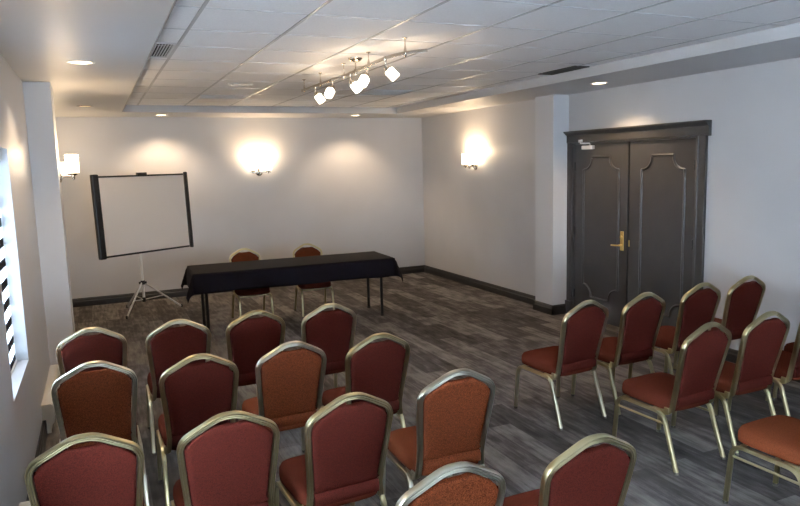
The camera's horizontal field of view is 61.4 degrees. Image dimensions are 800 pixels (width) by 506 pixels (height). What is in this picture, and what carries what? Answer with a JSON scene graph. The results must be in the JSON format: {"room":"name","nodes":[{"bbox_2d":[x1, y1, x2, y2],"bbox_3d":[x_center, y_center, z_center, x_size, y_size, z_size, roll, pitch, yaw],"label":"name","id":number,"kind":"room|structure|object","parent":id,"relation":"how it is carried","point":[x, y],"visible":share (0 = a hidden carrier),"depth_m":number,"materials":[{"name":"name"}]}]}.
{"room":"conference room","nodes":[
{"label":"conference room","id":0,"kind":"room"},
{"bbox_2d":[0,54,49,505],"bbox_3d":[-2.074,0.092,3.245,0.200,2.900,13.960,-5,8,-24],"label":"wall","id":1,"kind":"structure","parent":0,"point":[21,392],"depth_m":4.34,"materials":[{"name":"paint"}]},
{"bbox_2d":[0,155,16,374],"bbox_3d":[-2.320,0.077,3.872,0.065,1.356,0.892,-5,8,-24],"label":"roller blind","id":2,"kind":"object","parent":1,"relation":"attached to","point":[3,272],"visible":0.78,"depth_m":4.18,"materials":[{"name":"fabric"}]},
{"bbox_2d":[19,501,30,505],"bbox_3d":[-1.606,1.467,2.815,0.082,0.218,1.496,-5,8,-24],"label":"baseboard heater","id":3,"kind":"object","parent":1,"relation":"attached to","point":[26,503],"visible":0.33,"depth_m":3.45,"materials":[{"name":"beige metal"}]},
{"bbox_2d":[26,383,62,500],"bbox_3d":[-1.842,1.451,3.515,0.227,0.122,13.560,-5,8,-24],"label":"baseboard","id":4,"kind":"structure","parent":1,"relation":"attached to","point":[43,435],"depth_m":4.64,"materials":[{"name":"grey"}]},
{"bbox_2d":[41,364,60,433],"bbox_3d":[-2.801,1.151,5.438,0.082,0.218,1.136,-5,8,-24],"label":"baseboard heater","id":5,"kind":"object","parent":1,"relation":"attached to","point":[48,413],"visible":0.71,"depth_m":5.01,"materials":[{"name":"beige metal"}]},
{"bbox_2d":[22,82,74,373],"bbox_3d":[-3.117,-0.138,6.042,0.205,2.675,0.430,-5,8,-24],"label":"pillar","id":6,"kind":"structure","parent":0,"point":[38,96],"depth_m":5.83,"materials":[{"name":"grey paint"}]},
{"bbox_2d":[59,154,78,182],"bbox_3d":[-2.959,-0.755,6.023,0.163,0.243,0.346,-5,8,-24],"label":"wall sconce","id":7,"kind":"object","parent":6,"relation":"attached to","point":[71,160],"visible":0.99,"depth_m":5.89,"materials":[{"name":"white glass"}]},
{"bbox_2d":[55,117,424,298],"bbox_3d":[-2.104,-0.901,10.717,5.960,2.900,0.200,-5,8,-24],"label":"wall","id":8,"kind":"structure","parent":0,"point":[333,185],"depth_m":10.50,"materials":[{"name":"paint"}]},
{"bbox_2d":[72,265,424,306],"bbox_3d":[-2.144,0.498,10.745,5.690,0.122,0.022,-5,8,-24],"label":"baseboard","id":9,"kind":"structure","parent":8,"relation":"attached to","point":[120,298],"depth_m":9.97,"materials":[{"name":"grey wood"}]},
{"bbox_2d":[249,160,270,175],"bbox_3d":[-2.169,-1.318,10.437,0.346,0.243,0.163,-5,8,-24],"label":"wall sconce","id":10,"kind":"object","parent":8,"relation":"attached to","point":[252,163],"visible":1,"depth_m":10.40,"materials":[{"name":"white glass"}]},
{"bbox_2d":[0,0,799,117],"bbox_3d":[0.604,-1.468,4.277,5.760,0.225,13.560,-5,8,-24],"label":"ceiling","id":11,"kind":"structure","parent":0,"point":[38,37],"depth_m":4.89,"materials":[{"name":"paint"}]},
{"bbox_2d":[66,60,94,64],"bbox_3d":[-2.229,-1.331,4.705,0.186,0.006,0.186,-5,8,-24],"label":"recessed light","id":12,"kind":"object","parent":11,"relation":"in","point":[81,62],"visible":1,"depth_m":4.71,"materials":[{"name":"white paint"}]},
{"bbox_2d":[122,0,176,111],"bbox_3d":[-1.189,-1.234,3.427,0.008,0.089,11.850,-5,8,-24],"label":"trim","id":13,"kind":"structure","parent":11,"relation":"attached to","point":[175,1],"depth_m":4.09,"materials":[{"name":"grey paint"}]},
{"bbox_2d":[150,42,176,57],"bbox_3d":[-1.719,-1.448,4.813,0.170,0.010,0.600,-5,8,-24],"label":"ceiling vent","id":14,"kind":"object","parent":11,"relation":"in","point":[163,51],"visible":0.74,"depth_m":4.80,"materials":[{"name":"metal"}]},
{"bbox_2d":[197,95,249,98],"bbox_3d":[-2.122,-1.871,8.077,0.580,0.010,0.330,-5,8,-24],"label":"ceiling vent","id":15,"kind":"object","parent":11,"relation":"in","point":[199,96],"visible":1,"depth_m":8.06,"materials":[{"name":"metal"}]},
{"bbox_2d":[227,83,252,85],"bbox_3d":[-1.645,-1.733,6.935,0.260,0.010,0.260,-5,8,-24],"label":"ceiling speaker","id":16,"kind":"object","parent":11,"relation":"attached to","point":[229,84],"visible":1,"depth_m":6.91,"materials":[{"name":"paint"}]},
{"bbox_2d":[301,37,427,103],"bbox_3d":[-0.449,-1.459,5.624,0.198,0.272,2.537,-5,8,-25],"label":"track light","id":17,"kind":"object","parent":11,"relation":"attached to","point":[390,72],"visible":1,"depth_m":5.39,"materials":[{"name":"silver metal"}]},
{"bbox_2d":[356,89,414,95],"bbox_3d":[-0.177,-1.926,8.089,0.560,0.010,0.500,-5,8,-24],"label":"ceiling vent","id":18,"kind":"object","parent":11,"relation":"in","point":[370,92],"visible":1,"depth_m":8.07,"materials":[{"name":"metal"}]},
{"bbox_2d":[132,0,799,107],"bbox_3d":[0.598,-1.435,4.217,3.935,0.004,11.850,-5,8,-24],"label":"trim","id":19,"kind":"structure","parent":11,"relation":"attached to","point":[205,3],"depth_m":4.91,"materials":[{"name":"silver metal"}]},
{"bbox_2d":[538,66,589,74],"bbox_3d":[1.576,-1.764,6.514,0.170,0.010,0.570,-5,8,-24],"label":"ceiling vent","id":20,"kind":"object","parent":11,"relation":"in","point":[572,68],"visible":1,"depth_m":6.49,"materials":[{"name":"grey metal"}]},
{"bbox_2d":[590,82,607,84],"bbox_3d":[2.043,-1.741,6.912,0.186,0.006,0.186,-5,8,-24],"label":"recessed light","id":21,"kind":"object","parent":11,"relation":"in","point":[594,83],"visible":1,"depth_m":6.92,"materials":[{"name":"white paint"}]},
{"bbox_2d":[37,272,799,505],"bbox_3d":[0.681,1.343,4.651,6.260,0.100,13.960,-5,8,-24],"label":"floor","id":22,"kind":"structure","parent":0,"point":[447,325],"depth_m":5.64,"materials":[{"name":"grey wood"}]},
{"bbox_2d":[24,432,145,505],"bbox_3d":[-1.309,1.117,2.875,0.455,0.924,0.589,-5,8,-24],"label":"banquet chair","id":23,"kind":"object","parent":22,"relation":"on","point":[103,473],"visible":1,"depth_m":2.60,"materials":[{"name":"red fabric"}]},
{"bbox_2d":[56,327,136,455],"bbox_3d":[-2.091,0.904,4.638,0.455,0.924,0.589,-5,8,-24],"label":"banquet chair","id":24,"kind":"object","parent":22,"relation":"on","point":[102,346],"visible":0.45,"depth_m":4.35,"materials":[{"name":"red fabric"}]},
{"bbox_2d":[51,360,149,505],"bbox_3d":[-1.722,0.998,3.855,0.455,0.924,0.589,-5,8,-25],"label":"banquet chair","id":25,"kind":"object","parent":22,"relation":"on","point":[98,401],"visible":0.8,"depth_m":3.60,"materials":[{"name":"orange fabric"}]},
{"bbox_2d":[90,172,193,318],"bbox_3d":[-3.608,-0.139,9.130,0.719,1.886,1.410,4,9,35],"label":"projection screen","id":26,"kind":"object","parent":22,"relation":"on","point":[140,213],"visible":1,"depth_m":8.86,"materials":[{"name":"black plastic"},{"name":"white matte screen fabric"},{"name":"aluminium"}]},
{"bbox_2d":[146,319,210,455],"bbox_3d":[-1.577,0.868,4.801,0.455,0.924,0.589,-5,8,-23],"label":"banquet chair","id":27,"kind":"object","parent":22,"relation":"on","point":[169,346],"visible":0.71,"depth_m":4.54,"materials":[{"name":"red fabric"}]},
{"bbox_2d":[156,353,238,505],"bbox_3d":[-1.186,0.972,3.941,0.455,0.924,0.589,-5,8,-24],"label":"banquet chair","id":28,"kind":"object","parent":22,"relation":"on","point":[195,393],"visible":0.85,"depth_m":3.70,"materials":[{"name":"red fabric"}]},
{"bbox_2d":[170,410,279,505],"bbox_3d":[-0.803,1.078,3.068,0.455,0.924,0.589,-5,8,-24],"label":"banquet chair","id":29,"kind":"object","parent":22,"relation":"on","point":[235,463],"visible":1,"depth_m":2.81,"materials":[{"name":"red fabric"}]},
{"bbox_2d":[229,248,274,319],"bbox_3d":[-1.884,0.405,8.489,0.437,0.887,0.565,-5,8,-25],"label":"banquet chair","id":30,"kind":"object","parent":22,"relation":"on","point":[241,256],"visible":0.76,"depth_m":8.54,"materials":[{"name":"red fabric"}]},
{"bbox_2d":[220,310,291,429],"bbox_3d":[-1.112,0.828,5.008,0.455,0.924,0.589,-5,8,-25],"label":"banquet chair","id":31,"kind":"object","parent":22,"relation":"on","point":[249,340],"visible":0.5,"depth_m":4.75,"materials":[{"name":"red fabric"}]},
{"bbox_2d":[238,341,326,452],"bbox_3d":[-0.726,0.932,4.146,0.455,0.924,0.589,-5,8,-26],"label":"banquet chair","id":32,"kind":"object","parent":22,"relation":"on","point":[289,384],"visible":0.7,"depth_m":3.91,"materials":[{"name":"orange fabric"}]},
{"bbox_2d":[201,277,383,329],"bbox_3d":[-1.326,0.478,8.386,2.410,0.738,0.750,-5,8,-21],"label":"folding table","id":33,"kind":"object","parent":22,"relation":"on","point":[206,304],"visible":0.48,"depth_m":8.26,"materials":[{"name":"black metal"}]},
{"bbox_2d":[181,251,402,301],"bbox_3d":[-1.332,0.261,8.357,2.608,0.311,0.937,-5,8,-21],"label":"tablecloth","id":34,"kind":"object","parent":33,"relation":"on","point":[229,276],"visible":1,"depth_m":8.05,"materials":[{"name":"black fabric"}]},
{"bbox_2d":[293,243,334,317],"bbox_3d":[-1.145,0.339,8.830,0.437,0.887,0.565,-4,8,-20],"label":"banquet chair","id":35,"kind":"object","parent":22,"relation":"on","point":[304,251],"visible":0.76,"depth_m":8.93,"materials":[{"name":"red fabric"}]},
{"bbox_2d":[301,303,356,387],"bbox_3d":[-0.613,0.792,5.176,0.455,0.924,0.589,-5,8,-25],"label":"banquet chair","id":36,"kind":"object","parent":22,"relation":"on","point":[331,331],"visible":0.57,"depth_m":4.93,"materials":[{"name":"red fabric"}]},
{"bbox_2d":[274,392,392,505],"bbox_3d":[-0.328,1.041,3.246,0.455,0.924,0.589,-5,8,-27],"label":"banquet chair","id":37,"kind":"object","parent":22,"relation":"on","point":[346,446],"visible":1,"depth_m":3.02,"materials":[{"name":"red fabric"}]},
{"bbox_2d":[321,332,409,427],"bbox_3d":[-0.235,0.901,4.277,0.455,0.924,0.589,-5,8,-27],"label":"banquet chair","id":38,"kind":"object","parent":22,"relation":"on","point":[377,369],"visible":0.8,"depth_m":4.03,"materials":[{"name":"red fabric"}]},
{"bbox_2d":[380,368,495,505],"bbox_3d":[0.192,0.986,3.554,0.455,0.924,0.589,-5,8,-22],"label":"banquet chair","id":39,"kind":"object","parent":22,"relation":"on","point":[453,416],"visible":0.96,"depth_m":3.33,"materials":[{"name":"orange fabric"}]},
{"bbox_2d":[395,461,505,505],"bbox_3d":[0.080,1.124,2.538,0.455,0.924,0.589,-5,8,-24],"label":"banquet chair","id":40,"kind":"object","parent":22,"relation":"on","point":[470,488],"visible":1,"depth_m":2.24,"materials":[{"name":"orange fabric"}]},
{"bbox_2d":[514,300,608,430],"bbox_3d":[1.208,0.760,5.039,0.455,0.924,0.589,-6,9,-28],"label":"banquet chair","id":41,"kind":"object","parent":22,"relation":"on","point":[582,329],"visible":1,"depth_m":4.84,"materials":[{"name":"red fabric"}]},
{"bbox_2d":[503,433,636,505],"bbox_3d":[0.604,1.083,2.739,0.455,0.924,0.589,-5,8,-24],"label":"banquet chair","id":42,"kind":"object","parent":22,"relation":"on","point":[600,475],"visible":1,"depth_m":2.46,"materials":[{"name":"red fabric"}]},
{"bbox_2d":[571,292,665,416],"bbox_3d":[1.708,0.717,5.262,0.455,0.924,0.589,-5,8,-26],"label":"banquet chair","id":43,"kind":"object","parent":22,"relation":"on","point":[640,321],"visible":0.97,"depth_m":5.05,"materials":[{"name":"red fabric"}]},
{"bbox_2d":[611,322,731,475],"bbox_3d":[1.741,0.842,4.319,0.455,0.924,0.589,-5,8,-27],"label":"banquet chair","id":44,"kind":"object","parent":22,"relation":"on","point":[702,355],"visible":1,"depth_m":4.13,"materials":[{"name":"red fabric"}]},
{"bbox_2d":[628,282,720,378],"bbox_3d":[2.276,0.659,5.581,0.455,0.924,0.589,-5,8,-25],"label":"banquet chair","id":45,"kind":"object","parent":22,"relation":"on","point":[697,308],"visible":0.74,"depth_m":5.35,"materials":[{"name":"red fabric"}]},
{"bbox_2d":[673,275,765,370],"bbox_3d":[2.768,0.612,5.833,0.455,0.924,0.589,-5,8,-24],"label":"banquet chair","id":46,"kind":"object","parent":22,"relation":"on","point":[743,299],"visible":0.63,"depth_m":5.58,"materials":[{"name":"red fabric"}]},
{"bbox_2d":[671,311,789,455],"bbox_3d":[2.239,0.796,4.563,0.455,0.924,0.589,-5,8,-25],"label":"banquet chair","id":47,"kind":"object","parent":22,"relation":"on","point":[762,342],"visible":0.89,"depth_m":4.34,"materials":[{"name":"red fabric"}]},
{"bbox_2d":[722,415,799,504],"bbox_3d":[2.103,0.939,3.512,0.455,0.924,0.589,-5,8,-26],"label":"banquet chair","id":48,"kind":"object","parent":22,"relation":"on","point":[778,436],"visible":1,"depth_m":3.54,"materials":[{"name":"orange fabric"}]},
{"bbox_2d":[727,323,799,415],"bbox_3d":[2.753,0.748,4.814,0.455,0.924,0.589,-5,8,-24],"label":"banquet chair","id":49,"kind":"object","parent":22,"relation":"on","point":[788,366],"visible":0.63,"depth_m":4.61,"materials":[{"name":"red fabric"}]},
{"bbox_2d":[772,342,794,399],"bbox_3d":[3.227,0.704,5.047,0.455,0.924,0.589,-5,8,-24],"label":"banquet chair","id":50,"kind":"object","parent":22,"relation":"on","point":[788,347],"visible":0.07,"depth_m":5.19,"materials":[{"name":"red fabric"}]},
{"bbox_2d":[422,100,534,295],"bbox_3d":[1.251,-0.923,10.193,0.270,2.900,3.510,-5,8,-24],"label":"wall","id":51,"kind":"structure","parent":0,"point":[479,224],"depth_m":9.91,"materials":[{"name":"paint"}]},
{"bbox_2d":[462,153,477,169],"bbox_3d":[1.056,-1.355,10.013,0.163,0.243,0.346,-5,8,-24],"label":"wall sconce","id":52,"kind":"object","parent":51,"relation":"attached to","point":[473,156],"visible":1,"depth_m":10.01,"materials":[{"name":"white glass"}]},
{"bbox_2d":[535,94,568,304],"bbox_3d":[1.888,-0.587,8.384,0.230,2.675,0.360,-5,8,-24],"label":"pillar","id":53,"kind":"structure","parent":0,"point":[551,111],"depth_m":8.27,"materials":[{"name":"grey paint"}]},
{"bbox_2d":[569,57,799,349],"bbox_3d":[4.119,-0.176,3.984,0.200,2.900,10.250,-5,8,-24],"label":"wall","id":54,"kind":"structure","parent":0,"point":[752,226],"depth_m":6.02,"materials":[{"name":"paint"}]},
{"bbox_2d":[574,140,629,326],"bbox_3d":[2.279,-0.246,7.792,0.165,2.124,0.888,-5,8,-24],"label":"door","id":55,"kind":"structure","parent":54,"relation":"in","point":[602,170],"depth_m":7.75,"materials":[{"name":"grey paint"}]},
{"bbox_2d":[424,265,799,382],"bbox_3d":[3.186,1.016,5.753,0.252,0.122,13.560,-5,8,-24],"label":"baseboard","id":56,"kind":"structure","parent":54,"relation":"attached to","point":[732,354],"depth_m":9.44,"materials":[{"name":"grey wood"}]},
{"bbox_2d":[563,120,711,313],"bbox_3d":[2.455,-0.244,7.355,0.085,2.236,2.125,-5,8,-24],"label":"trim","id":57,"kind":"structure","parent":54,"relation":"attached to","point":[700,129],"depth_m":6.65,"materials":[{"name":"grey paint"}]},
{"bbox_2d":[627,138,695,326],"bbox_3d":[2.698,-0.128,7.007,0.064,2.074,0.920,-5,8,-24],"label":"door","id":58,"kind":"structure","parent":54,"relation":"in","point":[662,172],"depth_m":6.93,"materials":[{"name":"dark taupe paint"},{"name":"brass"}]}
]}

